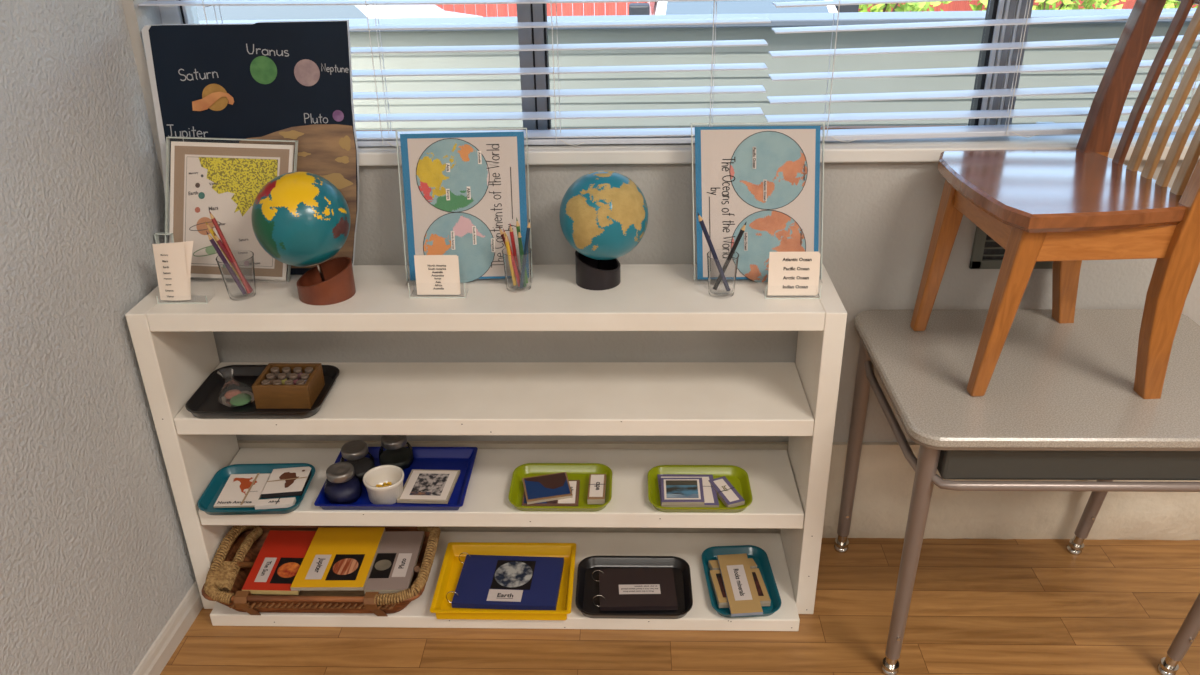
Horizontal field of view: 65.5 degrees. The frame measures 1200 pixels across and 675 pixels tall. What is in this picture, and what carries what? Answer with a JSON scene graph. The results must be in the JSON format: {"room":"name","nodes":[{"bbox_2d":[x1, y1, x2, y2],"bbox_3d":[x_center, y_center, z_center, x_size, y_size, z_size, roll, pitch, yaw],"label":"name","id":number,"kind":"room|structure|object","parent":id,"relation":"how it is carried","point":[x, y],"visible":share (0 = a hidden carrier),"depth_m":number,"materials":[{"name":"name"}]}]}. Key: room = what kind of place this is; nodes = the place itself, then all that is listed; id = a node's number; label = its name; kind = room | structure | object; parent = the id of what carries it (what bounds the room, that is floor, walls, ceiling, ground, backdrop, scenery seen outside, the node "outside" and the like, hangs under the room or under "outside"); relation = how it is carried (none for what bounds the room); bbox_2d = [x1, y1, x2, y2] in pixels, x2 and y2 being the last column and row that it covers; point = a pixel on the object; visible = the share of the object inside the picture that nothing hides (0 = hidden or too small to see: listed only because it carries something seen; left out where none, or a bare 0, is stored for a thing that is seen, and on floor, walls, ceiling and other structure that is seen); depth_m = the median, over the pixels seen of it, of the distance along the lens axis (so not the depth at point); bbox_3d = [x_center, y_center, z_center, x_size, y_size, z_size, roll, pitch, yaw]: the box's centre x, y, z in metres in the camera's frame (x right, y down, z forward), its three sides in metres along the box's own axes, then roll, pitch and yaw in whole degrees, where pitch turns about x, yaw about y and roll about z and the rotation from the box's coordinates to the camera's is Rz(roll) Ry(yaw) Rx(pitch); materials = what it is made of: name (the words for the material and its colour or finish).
{"room":"classroom","nodes":[
{"label":"classroom","id":0,"kind":"room"},
{"bbox_2d":[0,0,195,674],"bbox_3d":[-1.131,0.470,-0.942,0.495,2.620,5.420,0,26,2],"label":"wall","id":1,"kind":"structure","parent":0,"point":[95,560],"depth_m":1.46,"materials":[{"name":"paint"}]},
{"bbox_2d":[132,581,202,674],"bbox_3d":[-0.979,1.665,-0.469,0.011,0.054,5.215,1,27,4],"label":"baseboard","id":2,"kind":"structure","parent":1,"relation":"attached to","point":[174,631],"depth_m":1.74,"materials":[{"name":"grey paint"}]},
{"bbox_2d":[443,2,637,16],"bbox_3d":[1.847,-7.900,21.057,40.000,0.100,38.380,0,26,2],"label":"floor","id":3,"kind":"structure","parent":0,"point":[626,2],"depth_m":17.66,"materials":[{"name":"brick"}]},
{"bbox_2d":[195,0,482,20],"bbox_3d":[-3.254,-2.632,8.863,4.494,1.500,2.218,-3,27,-4],"label":"parked car","id":4,"kind":"object","parent":3,"relation":"on","point":[279,12],"visible":0.04,"depth_m":7.93,"materials":[{"name":"silver metal"}]},
{"bbox_2d":[436,2,646,16],"bbox_3d":[-1.312,-4.656,12.410,8.255,1.900,0.070,0,26,2],"label":"fence","id":5,"kind":"object","parent":3,"relation":"on","point":[612,8],"visible":0.02,"depth_m":12.49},
{"bbox_2d":[199,8,1199,129],"bbox_3d":[0.767,-0.193,3.405,15.000,1.872,0.160,0,26,2],"label":"wall","id":6,"kind":"structure","parent":3,"relation":"on","point":[1102,29],"depth_m":3.03,"materials":[{"name":"paint"}]},
{"bbox_2d":[629,0,858,14],"bbox_3d":[1.409,-3.217,9.872,2.200,1.500,4.494,0,26,2],"label":"parked car","id":7,"kind":"object","parent":3,"relation":"on","point":[733,6],"visible":0.05,"depth_m":8.91,"materials":[{"name":"white metal"}]},
{"bbox_2d":[629,3,649,14],"bbox_3d":[0.383,-3.175,9.085,0.200,0.140,0.200,0,26,2],"label":"mirror","id":8,"kind":"object","parent":7,"relation":"attached to","point":[634,8],"depth_m":8.99,"materials":[{"name":"grey mirror"}]},
{"bbox_2d":[836,5,858,12],"bbox_3d":[2.381,-3.177,9.018,0.200,0.140,0.200,0,26,2],"label":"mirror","id":9,"kind":"object","parent":7,"relation":"attached to","point":[843,8],"depth_m":8.92,"materials":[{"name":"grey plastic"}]},
{"bbox_2d":[858,1,951,11],"bbox_3d":[3.445,-4.292,11.697,1.830,1.756,1.782,14,30,28],"label":"bush","id":10,"kind":"object","parent":3,"relation":"on","point":[916,6],"visible":0.09,"depth_m":11.30,"materials":[{"name":"green plant"}]},
{"bbox_2d":[858,0,1198,11],"bbox_3d":[6.034,-5.362,13.007,6.100,2.400,0.200,0,26,2],"label":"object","id":11,"kind":"structure","parent":3,"relation":"on","point":[1129,4],"depth_m":13.23,"materials":[{"name":"red"}]},
{"bbox_2d":[969,0,1125,10],"bbox_3d":[5.620,-4.335,11.740,1.851,1.726,1.849,0,26,2],"label":"bush","id":12,"kind":"object","parent":3,"relation":"on","point":[1066,4],"visible":0.16,"depth_m":11.51,"materials":[{"name":"green plant"}]},
{"bbox_2d":[1163,0,1197,8],"bbox_3d":[7.765,-4.299,11.682,1.764,1.646,1.709,0,26,2],"label":"bush","id":13,"kind":"object","parent":3,"relation":"on","point":[1169,3],"visible":0.12,"depth_m":11.66,"materials":[{"name":"green plant"}]},
{"bbox_2d":[121,0,1199,539],"bbox_3d":[1.652,-0.779,1.468,5.500,2.620,0.170,0,26,2],"label":"wall","id":14,"kind":"structure","parent":0,"point":[879,218],"depth_m":1.74,"materials":[{"name":"paint"}]},
{"bbox_2d":[157,0,1195,135],"bbox_3d":[0.907,-0.935,1.437,3.386,1.250,0.060,0,26,2],"label":"window","id":15,"kind":"structure","parent":14,"relation":"in","point":[996,9],"depth_m":1.66,"materials":[{"name":"white paint"}]},
{"bbox_2d":[138,0,770,146],"bbox_3d":[-0.253,-0.903,1.405,1.064,1.238,0.069,0,26,2],"label":"window blind","id":16,"kind":"object","parent":15,"relation":"attached to","point":[642,135],"visible":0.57,"depth_m":1.62,"materials":[{"name":"white plastic"}]},
{"bbox_2d":[356,127,694,130],"bbox_3d":[-0.254,-0.379,1.736,0.928,0.014,0.018,0,26,2],"label":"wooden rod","id":17,"kind":"object","parent":15,"relation":"on","point":[679,127],"visible":0.02,"depth_m":1.73,"materials":[{"name":"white wood"}]},
{"bbox_2d":[820,125,966,129],"bbox_3d":[0.471,-0.380,1.712,0.402,0.014,0.018,0,26,2],"label":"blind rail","id":18,"kind":"object","parent":15,"relation":"attached to","point":[829,127],"visible":0.13,"depth_m":1.71,"materials":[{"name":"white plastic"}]},
{"bbox_2d":[765,0,1199,142],"bbox_3d":[0.867,-0.905,1.367,1.165,1.236,0.069,0,26,2],"label":"window blind","id":19,"kind":"object","parent":15,"relation":"attached to","point":[1024,130],"visible":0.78,"depth_m":1.61,"materials":[{"name":"white plastic"}]},
{"bbox_2d":[237,440,1199,539],"bbox_3d":[1.803,0.324,1.913,5.210,0.244,0.012,0,26,2],"label":"trim","id":20,"kind":"structure","parent":14,"relation":"attached to","point":[885,479],"depth_m":1.96,"materials":[{"name":"paint"}]},
{"bbox_2d":[358,135,1199,165],"bbox_3d":[0.917,-0.357,1.688,3.384,0.024,0.186,0,26,2],"label":"window sill","id":21,"kind":"structure","parent":14,"relation":"attached to","point":[894,150],"depth_m":1.63,"materials":[{"name":"white paint"}]},
{"bbox_2d":[969,226,1052,268],"bbox_3d":[0.776,-0.180,1.697,0.187,0.118,0.008,0,26,2],"label":"air vent","id":22,"kind":"object","parent":14,"relation":"in","point":[987,253],"visible":0.21,"depth_m":1.71,"materials":[{"name":"black metal"}]},
{"bbox_2d":[160,538,1199,674],"bbox_3d":[1.616,1.662,-0.438,5.750,0.050,5.720,0,26,2],"label":"floor","id":23,"kind":"structure","parent":0,"point":[978,606],"depth_m":1.76,"materials":[{"name":"brown wood"}]},
{"bbox_2d":[125,264,846,630],"bbox_3d":[-0.188,0.211,1.759,1.200,0.646,0.261,0,26,2],"label":"shelf unit","id":24,"kind":"object","parent":23,"relation":"on","point":[175,348],"visible":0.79,"depth_m":1.70,"materials":[{"name":"paint"}]},
{"bbox_2d":[154,232,173,243],"bbox_3d":[-0.778,-0.145,1.676,0.033,0.084,0.023,1,27,4],"label":"display stand","id":25,"kind":"object","parent":24,"relation":"on","point":[157,233],"visible":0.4,"depth_m":1.66,"materials":[{"name":"clear plastic"}]},
{"bbox_2d":[156,296,207,303],"bbox_3d":[-0.713,-0.085,1.602,0.086,0.040,0.040,0,26,2],"label":"card holder","id":26,"kind":"object","parent":24,"relation":"on","point":[156,296],"visible":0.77,"depth_m":1.59,"materials":[{"name":"clear plastic"}]},
{"bbox_2d":[152,241,193,300],"bbox_3d":[-0.719,-0.111,1.582,0.073,0.100,0.017,-6,27,-10],"label":"name card","id":27,"kind":"object","parent":26,"relation":"in","point":[172,260],"visible":1,"depth_m":1.58,"materials":[{"name":"beige paper"}]},
{"bbox_2d":[165,136,297,281],"bbox_3d":[-0.653,-0.222,1.639,0.272,0.253,0.052,1,27,4],"label":"display stand","id":28,"kind":"object","parent":24,"relation":"on","point":[169,137],"visible":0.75,"depth_m":1.62,"materials":[{"name":"clear plastic"}]},
{"bbox_2d":[169,141,293,280],"bbox_3d":[-0.653,-0.221,1.645,0.258,0.244,0.037,1,27,4],"label":"sheet","id":29,"kind":"object","parent":28,"relation":"attached to","point":[225,180],"visible":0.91,"depth_m":1.64,"materials":[{"name":"white paper"}]},
{"bbox_2d":[216,250,255,299],"bbox_3d":[-0.620,-0.105,1.601,0.062,0.073,0.062,0,26,2],"label":"plastic cup","id":30,"kind":"object","parent":24,"relation":"on","point":[252,257],"visible":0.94,"depth_m":1.60,"materials":[{"name":"clear plastic"}]},
{"bbox_2d":[205,221,242,283],"bbox_3d":[-0.638,-0.138,1.601,0.063,0.123,0.007,6,27,14],"label":"pencil","id":31,"kind":"object","parent":30,"relation":"in","point":[210,229],"visible":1,"depth_m":1.59,"materials":[{"name":"orange"}]},
{"bbox_2d":[206,231,246,294],"bbox_3d":[-0.635,-0.126,1.585,0.048,0.115,0.007,1,27,3],"label":"pencil","id":32,"kind":"object","parent":30,"relation":"in","point":[211,239],"visible":1,"depth_m":1.58,"materials":[{"name":"purple"}]},
{"bbox_2d":[209,211,250,293],"bbox_3d":[-0.630,-0.145,1.588,0.056,0.145,0.006,9,28,20],"label":"pencil","id":33,"kind":"object","parent":30,"relation":"in","point":[213,219],"visible":1,"depth_m":1.59,"materials":[{"name":"red wood"}]},
{"bbox_2d":[213,233,252,291],"bbox_3d":[-0.627,-0.128,1.595,0.049,0.109,0.007,1,27,3],"label":"pencil","id":34,"kind":"object","parent":30,"relation":"in","point":[218,240],"visible":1,"depth_m":1.58,"materials":[{"name":"red"}]},
{"bbox_2d":[141,20,358,274],"bbox_3d":[-0.606,-0.324,1.637,0.371,0.432,0.077,0,26,2],"label":"board","id":35,"kind":"object","parent":24,"relation":"on","point":[276,80],"visible":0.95,"depth_m":1.60,"materials":[{"name":"black paper"}]},
{"bbox_2d":[198,463,314,514],"bbox_3d":[-0.652,0.291,1.781,0.197,0.018,0.156,0,26,2],"label":"tray","id":36,"kind":"object","parent":24,"relation":"on","point":[206,502],"visible":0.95,"depth_m":1.78,"materials":[{"name":"teal plastic"}]},
{"bbox_2d":[214,473,270,507],"bbox_3d":[-0.682,0.291,1.782,0.078,0.006,0.106,-2,26,-2],"label":"cards","id":37,"kind":"object","parent":36,"relation":"on","point":[240,490],"visible":1,"depth_m":1.78,"materials":[{"name":"beige paper"}]},
{"bbox_2d":[254,497,295,508],"bbox_3d":[-0.605,0.309,1.739,0.070,0.010,0.021,-3,27,-4],"label":"cards","id":38,"kind":"object","parent":36,"relation":"on","point":[278,502],"visible":1,"depth_m":1.73,"materials":[{"name":"beige paper"}]},
{"bbox_2d":[261,466,310,497],"bbox_3d":[-0.603,0.278,1.799,0.075,0.012,0.088,-2,26,-1],"label":"cards","id":39,"kind":"object","parent":36,"relation":"on","point":[283,482],"visible":0.98,"depth_m":1.79,"materials":[{"name":"white paper"}]},
{"bbox_2d":[185,365,339,418],"bbox_3d":[-0.613,0.100,1.710,0.244,0.020,0.176,0,26,2],"label":"tray","id":40,"kind":"object","parent":24,"relation":"on","point":[204,403],"visible":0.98,"depth_m":1.69,"materials":[{"name":"black plastic"}]},
{"bbox_2d":[217,369,253,406],"bbox_3d":[-0.658,0.085,1.688,0.072,0.059,0.058,-12,28,-20],"label":"plastic bag","id":41,"kind":"object","parent":40,"relation":"on","point":[221,399],"visible":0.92,"depth_m":1.70,"materials":[{"name":"clear plastic"}]},
{"bbox_2d":[224,389,241,398],"bbox_3d":[-0.670,0.103,1.703,0.030,0.009,0.030,0,26,2],"label":"clay lump","id":42,"kind":"object","parent":41,"relation":"in","point":[229,394],"visible":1,"depth_m":1.70,"materials":[{"name":"pink"}]},
{"bbox_2d":[230,393,251,405],"bbox_3d":[-0.650,0.113,1.687,0.038,0.008,0.038,0,26,2],"label":"disc","id":43,"kind":"object","parent":41,"relation":"in","point":[241,399],"visible":1,"depth_m":1.68,"materials":[{"name":"green plastic"}]},
{"bbox_2d":[252,363,324,408],"bbox_3d":[-0.565,0.087,1.697,0.099,0.046,0.088,0,26,2],"label":"wooden box","id":44,"kind":"object","parent":40,"relation":"on","point":[304,396],"visible":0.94,"depth_m":1.66,"materials":[{"name":"brown wood"}]},
{"bbox_2d":[266,373,275,384],"bbox_3d":[-0.597,0.086,1.697,0.017,0.041,0.017,0,26,2],"label":"vial","id":45,"kind":"object","parent":44,"relation":"in","point":[270,376],"visible":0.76,"depth_m":1.69,"materials":[{"name":"brown"}]},
{"bbox_2d":[271,367,279,379],"bbox_3d":[-0.596,0.075,1.718,0.017,0.041,0.017,0,26,2],"label":"vial","id":46,"kind":"object","parent":44,"relation":"in","point":[275,370],"visible":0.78,"depth_m":1.71,"materials":[{"name":"brown"}]},
{"bbox_2d":[278,373,286,384],"bbox_3d":[-0.576,0.086,1.696,0.017,0.041,0.017,0,26,2],"label":"vial","id":47,"kind":"object","parent":44,"relation":"in","point":[282,376],"visible":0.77,"depth_m":1.69,"materials":[{"name":"beige"}]},
{"bbox_2d":[282,367,291,379],"bbox_3d":[-0.575,0.075,1.718,0.017,0.041,0.017,0,26,2],"label":"vial","id":48,"kind":"object","parent":44,"relation":"in","point":[286,370],"visible":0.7,"depth_m":1.71,"materials":[{"name":"brown"}]},
{"bbox_2d":[289,373,298,384],"bbox_3d":[-0.555,0.086,1.696,0.017,0.041,0.017,0,26,2],"label":"vial","id":49,"kind":"object","parent":44,"relation":"in","point":[293,376],"visible":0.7,"depth_m":1.69,"materials":[{"name":"red"}]},
{"bbox_2d":[293,367,302,379],"bbox_3d":[-0.554,0.075,1.717,0.017,0.041,0.017,0,26,2],"label":"vial","id":50,"kind":"object","parent":44,"relation":"in","point":[298,370],"visible":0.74,"depth_m":1.71,"materials":[{"name":"red"}]},
{"bbox_2d":[301,373,308,382],"bbox_3d":[-0.534,0.086,1.695,0.017,0.041,0.017,0,26,2],"label":"vial","id":51,"kind":"object","parent":44,"relation":"in","point":[304,376],"visible":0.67,"depth_m":1.68,"materials":[{"name":"grey"}]},
{"bbox_2d":[305,367,312,375],"bbox_3d":[-0.533,0.075,1.716,0.017,0.041,0.017,0,26,2],"label":"vial","id":52,"kind":"object","parent":44,"relation":"in","point":[309,370],"visible":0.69,"depth_m":1.71,"materials":[{"name":"brown"}]},
{"bbox_2d":[251,172,355,304],"bbox_3d":[-0.500,-0.173,1.578,0.158,0.214,0.158,-20,32,-34],"label":"globe","id":53,"kind":"object","parent":24,"relation":"on","point":[300,219],"visible":1,"depth_m":1.52,"materials":[{"name":"green"}]},
{"bbox_2d":[201,525,440,615],"bbox_3d":[-0.536,0.446,1.839,0.436,0.103,0.238,0,26,2],"label":"wicker basket","id":54,"kind":"object","parent":24,"relation":"on","point":[236,555],"visible":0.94,"depth_m":1.77,"materials":[{"name":"brown wicker"}]},
{"bbox_2d":[251,590,364,595],"bbox_3d":[-0.529,0.464,1.846,0.277,0.044,0.140,0,26,2],"label":"paper stack","id":55,"kind":"object","parent":54,"relation":"in","point":[308,592],"visible":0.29,"depth_m":1.78,"materials":[{"name":"red paper"}]},
{"bbox_2d":[242,530,315,594],"bbox_3d":[-0.623,0.440,1.836,0.115,0.011,0.179,0,26,2],"label":"booklet","id":56,"kind":"object","parent":55,"relation":"on","point":[274,570],"visible":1,"depth_m":1.82,"materials":[{"name":"red paper"}]},
{"bbox_2d":[290,527,384,590],"bbox_3d":[-0.510,0.431,1.828,0.138,0.009,0.180,0,26,2],"label":"booklet","id":57,"kind":"object","parent":56,"relation":"on","point":[342,558],"visible":1,"depth_m":1.82,"materials":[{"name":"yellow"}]},
{"bbox_2d":[364,531,424,593],"bbox_3d":[-0.401,0.439,1.830,0.084,0.011,0.175,0,26,2],"label":"booklet","id":58,"kind":"object","parent":55,"relation":"on","point":[392,571],"visible":0.99,"depth_m":1.82,"materials":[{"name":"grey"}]},
{"bbox_2d":[314,447,477,509],"bbox_3d":[-0.387,0.274,1.804,0.276,0.020,0.196,0,26,2],"label":"tray","id":59,"kind":"object","parent":24,"relation":"on","point":[462,459],"visible":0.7,"depth_m":1.83,"materials":[{"name":"blue plastic"}]},
{"bbox_2d":[324,462,361,503],"bbox_3d":[-0.483,0.274,1.747,0.069,0.067,0.069,0,26,2],"label":"glass jar","id":60,"kind":"object","parent":59,"relation":"on","point":[342,485],"visible":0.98,"depth_m":1.73,"materials":[{"name":"blue glass"}]},
{"bbox_2d":[340,440,374,480],"bbox_3d":[-0.474,0.241,1.814,0.069,0.067,0.069,0,26,2],"label":"glass jar","id":61,"kind":"object","parent":59,"relation":"on","point":[354,452],"visible":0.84,"depth_m":1.80,"materials":[{"name":"black glass"}]},
{"bbox_2d":[363,465,403,503],"bbox_3d":[-0.405,0.280,1.754,0.076,0.047,0.076,0,26,2],"label":"ramekin","id":62,"kind":"object","parent":59,"relation":"on","point":[394,474],"visible":0.94,"depth_m":1.75,"materials":[{"name":"beige ceramic"}]},
{"bbox_2d":[379,435,413,469],"bbox_3d":[-0.405,0.224,1.845,0.069,0.067,0.069,0,26,2],"label":"glass jar","id":63,"kind":"object","parent":59,"relation":"on","point":[400,456],"visible":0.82,"depth_m":1.83,"materials":[{"name":"black glass"}]},
{"bbox_2d":[397,469,459,503],"bbox_3d":[-0.326,0.284,1.783,0.102,0.007,0.103,0,26,2],"label":"cards","id":64,"kind":"object","parent":59,"relation":"on","point":[421,486],"visible":1,"depth_m":1.78,"materials":[{"name":"beige paper"}]},
{"bbox_2d":[408,280,467,297],"bbox_3d":[-0.278,-0.090,1.607,0.096,0.032,0.039,0,26,2],"label":"card holder","id":65,"kind":"object","parent":24,"relation":"on","point":[413,280],"visible":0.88,"depth_m":1.60,"materials":[{"name":"clear plastic"}]},
{"bbox_2d":[414,255,460,294],"bbox_3d":[-0.277,-0.107,1.591,0.075,0.070,0.010,0,26,2],"label":"name card","id":66,"kind":"object","parent":65,"relation":"in","point":[435,274],"visible":1,"depth_m":1.59,"materials":[{"name":"beige paper"}]},
{"bbox_2d":[395,128,532,283],"bbox_3d":[-0.233,-0.226,1.619,0.224,0.261,0.068,-1,26,-1],"label":"display stand","id":67,"kind":"object","parent":24,"relation":"on","point":[396,131],"visible":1,"depth_m":1.61,"materials":[{"name":"clear plastic"}]},
{"bbox_2d":[400,131,528,282],"bbox_3d":[-0.233,-0.223,1.624,0.211,0.256,0.055,-1,26,-1],"label":"poster","id":68,"kind":"object","parent":67,"relation":"in","point":[460,188],"visible":0.91,"depth_m":1.62,"materials":[{"name":"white paper"}]},
{"bbox_2d":[430,542,575,619],"bbox_3d":[-0.184,0.482,1.843,0.266,0.028,0.204,0,26,2],"label":"tray","id":69,"kind":"object","parent":24,"relation":"on","point":[451,568],"visible":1,"depth_m":1.86,"materials":[{"name":"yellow plastic"}]},
{"bbox_2d":[446,552,563,609],"bbox_3d":[-0.186,0.479,1.841,0.221,0.026,0.148,0,26,2],"label":"booklet","id":70,"kind":"object","parent":69,"relation":"in","point":[485,581],"visible":1,"depth_m":1.83,"materials":[{"name":"blue paper"}]},
{"bbox_2d":[502,248,530,289],"bbox_3d":[-0.142,-0.118,1.615,0.051,0.069,0.051,0,26,2],"label":"plastic cup","id":71,"kind":"object","parent":24,"relation":"on","point":[529,253],"visible":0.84,"depth_m":1.61,"materials":[{"name":"clear plastic"}]},
{"bbox_2d":[499,227,520,278],"bbox_3d":[-0.151,-0.141,1.607,0.042,0.106,0.007,5,27,13],"label":"pencil","id":72,"kind":"object","parent":71,"relation":"in","point":[501,231],"visible":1,"depth_m":1.60,"materials":[{"name":"red wood"}]},
{"bbox_2d":[505,233,516,285],"bbox_3d":[-0.153,-0.134,1.601,0.018,0.099,0.007,-22,33,-35],"label":"pencil","id":73,"kind":"object","parent":71,"relation":"in","point":[506,238],"visible":1,"depth_m":1.60,"materials":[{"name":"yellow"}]},
{"bbox_2d":[503,228,519,286],"bbox_3d":[-0.149,-0.136,1.599,0.028,0.105,0.007,6,27,14],"label":"pencil","id":74,"kind":"object","parent":71,"relation":"in","point":[512,256],"visible":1,"depth_m":1.60,"materials":[{"name":"red"}]},
{"bbox_2d":[509,224,518,266],"bbox_3d":[-0.146,-0.145,1.610,0.018,0.109,0.006,13,30,26],"label":"pencil","id":75,"kind":"object","parent":71,"relation":"in","point":[511,229],"visible":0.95,"depth_m":1.60,"materials":[{"name":"red wood"}]},
{"bbox_2d":[518,230,525,286],"bbox_3d":[-0.134,-0.137,1.598,0.012,0.104,0.007,22,35,39],"label":"pencil","id":76,"kind":"object","parent":71,"relation":"in","point":[519,233],"visible":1,"depth_m":1.59,"materials":[{"name":"green wood"}]},
{"bbox_2d":[516,217,527,282],"bbox_3d":[-0.135,-0.150,1.609,0.018,0.118,0.007,14,30,28],"label":"pencil","id":77,"kind":"object","parent":71,"relation":"in","point":[517,222],"visible":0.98,"depth_m":1.59,"materials":[{"name":"green"}]},
{"bbox_2d":[519,219,530,287],"bbox_3d":[-0.129,-0.142,1.594,0.030,0.120,0.007,-23,34,-38],"label":"pencil","id":78,"kind":"object","parent":71,"relation":"in","point":[528,225],"visible":1,"depth_m":1.59,"materials":[{"name":"blue wood"}]},
{"bbox_2d":[508,463,611,510],"bbox_3d":[-0.073,0.286,1.771,0.192,0.018,0.142,0,26,2],"label":"tray","id":79,"kind":"object","parent":24,"relation":"on","point":[575,471],"visible":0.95,"depth_m":1.80,"materials":[{"name":"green plastic"}]},
{"bbox_2d":[522,480,579,505],"bbox_3d":[-0.091,0.293,1.756,0.104,0.007,0.078,0,26,2],"label":"cards","id":80,"kind":"object","parent":79,"relation":"in","point":[574,484],"visible":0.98,"depth_m":1.73,"materials":[{"name":"brown"}]},
{"bbox_2d":[522,472,572,503],"bbox_3d":[-0.100,0.284,1.762,0.088,0.007,0.077,-6,27,-11],"label":"cards","id":81,"kind":"object","parent":80,"relation":"on","point":[549,487],"visible":1,"depth_m":1.75,"materials":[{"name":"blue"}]},
{"bbox_2d":[587,474,605,503],"bbox_3d":[-0.005,0.285,1.761,0.033,0.013,0.080,0,26,2],"label":"cards","id":82,"kind":"object","parent":79,"relation":"on","point":[597,482],"visible":1,"depth_m":1.75,"materials":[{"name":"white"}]},
{"bbox_2d":[559,170,647,289],"bbox_3d":[0.007,-0.184,1.595,0.151,0.202,0.151,-18,31,-30],"label":"globe","id":83,"kind":"object","parent":24,"relation":"on","point":[603,214],"visible":1,"depth_m":1.53,"materials":[{"name":"blue"}]},
{"bbox_2d":[575,556,692,618],"bbox_3d":[0.066,0.490,1.825,0.224,0.020,0.168,0,26,2],"label":"tray","id":84,"kind":"object","parent":24,"relation":"on","point":[587,588],"visible":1,"depth_m":1.84,"materials":[{"name":"black plastic"}]},
{"bbox_2d":[592,568,677,610],"bbox_3d":[0.066,0.487,1.819,0.167,0.026,0.112,0,26,2],"label":"booklet","id":85,"kind":"object","parent":84,"relation":"in","point":[633,589],"visible":1,"depth_m":1.81,"materials":[{"name":"grey paper"}]},
{"bbox_2d":[648,465,751,512],"bbox_3d":[0.186,0.287,1.759,0.192,0.018,0.138,0,26,2],"label":"tray","id":86,"kind":"object","parent":24,"relation":"on","point":[738,477],"visible":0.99,"depth_m":1.79,"materials":[{"name":"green plastic"}]},
{"bbox_2d":[657,474,718,506],"bbox_3d":[0.165,0.288,1.755,0.110,0.008,0.097,0,26,2],"label":"cards","id":87,"kind":"object","parent":86,"relation":"in","point":[710,495],"visible":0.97,"depth_m":1.75,"materials":[{"name":"blue"}]},
{"bbox_2d":[661,478,703,504],"bbox_3d":[0.154,0.287,1.743,0.078,0.008,0.078,0,26,2],"label":"cards","id":88,"kind":"object","parent":87,"relation":"on","point":[674,491],"visible":1,"depth_m":1.74,"materials":[{"name":"blue"}]},
{"bbox_2d":[708,476,744,506],"bbox_3d":[0.237,0.289,1.748,0.035,0.010,0.084,-10,28,-17],"label":"cards","id":89,"kind":"object","parent":86,"relation":"in","point":[725,491],"visible":1,"depth_m":1.74,"materials":[{"name":"blue"}]},
{"bbox_2d":[707,251,738,296],"bbox_3d":[0.207,-0.107,1.578,0.054,0.071,0.054,0,26,2],"label":"plastic cup","id":90,"kind":"object","parent":24,"relation":"on","point":[708,257],"visible":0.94,"depth_m":1.58,"materials":[{"name":"clear plastic"}]},
{"bbox_2d":[698,213,729,290],"bbox_3d":[0.191,-0.143,1.561,0.060,0.140,0.008,1,27,5],"label":"pencil","id":91,"kind":"object","parent":90,"relation":"in","point":[701,221],"visible":1,"depth_m":1.56,"materials":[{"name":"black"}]},
{"bbox_2d":[713,223,745,289],"bbox_3d":[0.218,-0.137,1.571,0.052,0.120,0.008,-3,27,-4],"label":"pencil","id":92,"kind":"object","parent":90,"relation":"in","point":[742,229],"visible":1,"depth_m":1.57,"materials":[{"name":"black"}]},
{"bbox_2d":[702,545,780,617],"bbox_3d":[0.276,0.481,1.839,0.134,0.018,0.198,-2,26,-2],"label":"tray","id":93,"kind":"object","parent":24,"relation":"on","point":[760,557],"visible":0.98,"depth_m":1.86,"materials":[{"name":"teal plastic"}]},
{"bbox_2d":[708,558,756,569],"bbox_3d":[0.267,0.459,1.875,0.094,0.013,0.023,-2,27,-3],"label":"cards","id":94,"kind":"object","parent":93,"relation":"in","point":[713,564],"visible":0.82,"depth_m":1.87,"materials":[{"name":"brown paper"}]},
{"bbox_2d":[709,568,770,607],"bbox_3d":[0.271,0.487,1.816,0.103,0.014,0.092,-2,26,-2],"label":"cards","id":95,"kind":"object","parent":93,"relation":"in","point":[715,575],"visible":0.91,"depth_m":1.80,"materials":[{"name":"brown paper"}]},
{"bbox_2d":[717,554,762,616],"bbox_3d":[0.270,0.478,1.810,0.059,0.008,0.168,-2,26,-2],"label":"cards","id":96,"kind":"object","parent":93,"relation":"on","point":[742,596],"visible":1,"depth_m":1.80,"materials":[{"name":"brown"}]},
{"bbox_2d":[691,122,824,281],"bbox_3d":[0.271,-0.229,1.599,0.232,0.269,0.073,0,26,2],"label":"display stand","id":97,"kind":"object","parent":24,"relation":"on","point":[823,127],"visible":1,"depth_m":1.59,"materials":[{"name":"clear plastic"}]},
{"bbox_2d":[695,126,819,281],"bbox_3d":[0.271,-0.225,1.604,0.220,0.267,0.060,0,26,2],"label":"poster","id":98,"kind":"object","parent":97,"relation":"on","point":[766,179],"visible":0.91,"depth_m":1.60,"materials":[{"name":"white paper"}]},
{"bbox_2d":[765,286,820,298],"bbox_3d":[0.325,-0.086,1.581,0.092,0.028,0.039,0,26,2],"label":"card holder","id":99,"kind":"object","parent":24,"relation":"on","point":[766,286],"visible":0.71,"depth_m":1.57,"materials":[{"name":"clear plastic"}]},
{"bbox_2d":[767,252,820,295],"bbox_3d":[0.325,-0.107,1.564,0.085,0.076,0.012,0,26,2],"label":"name card","id":100,"kind":"object","parent":99,"relation":"in","point":[790,273],"visible":1,"depth_m":1.56,"materials":[{"name":"beige paper"}]},
{"bbox_2d":[834,309,1199,674],"bbox_3d":[0.775,0.293,1.671,0.608,0.552,0.451,0,26,2],"label":"student desk","id":101,"kind":"object","parent":23,"relation":"on","point":[1060,401],"visible":0.91,"depth_m":1.48,"materials":[{"name":"laminate"}]},
{"bbox_2d":[910,0,1199,398],"bbox_3d":[0.745,-0.270,1.429,0.374,0.672,0.353,-2,26,-2],"label":"wooden chair","id":102,"kind":"object","parent":101,"relation":"on","point":[1066,208],"visible":1,"depth_m":1.40,"materials":[{"name":"brown wood"}]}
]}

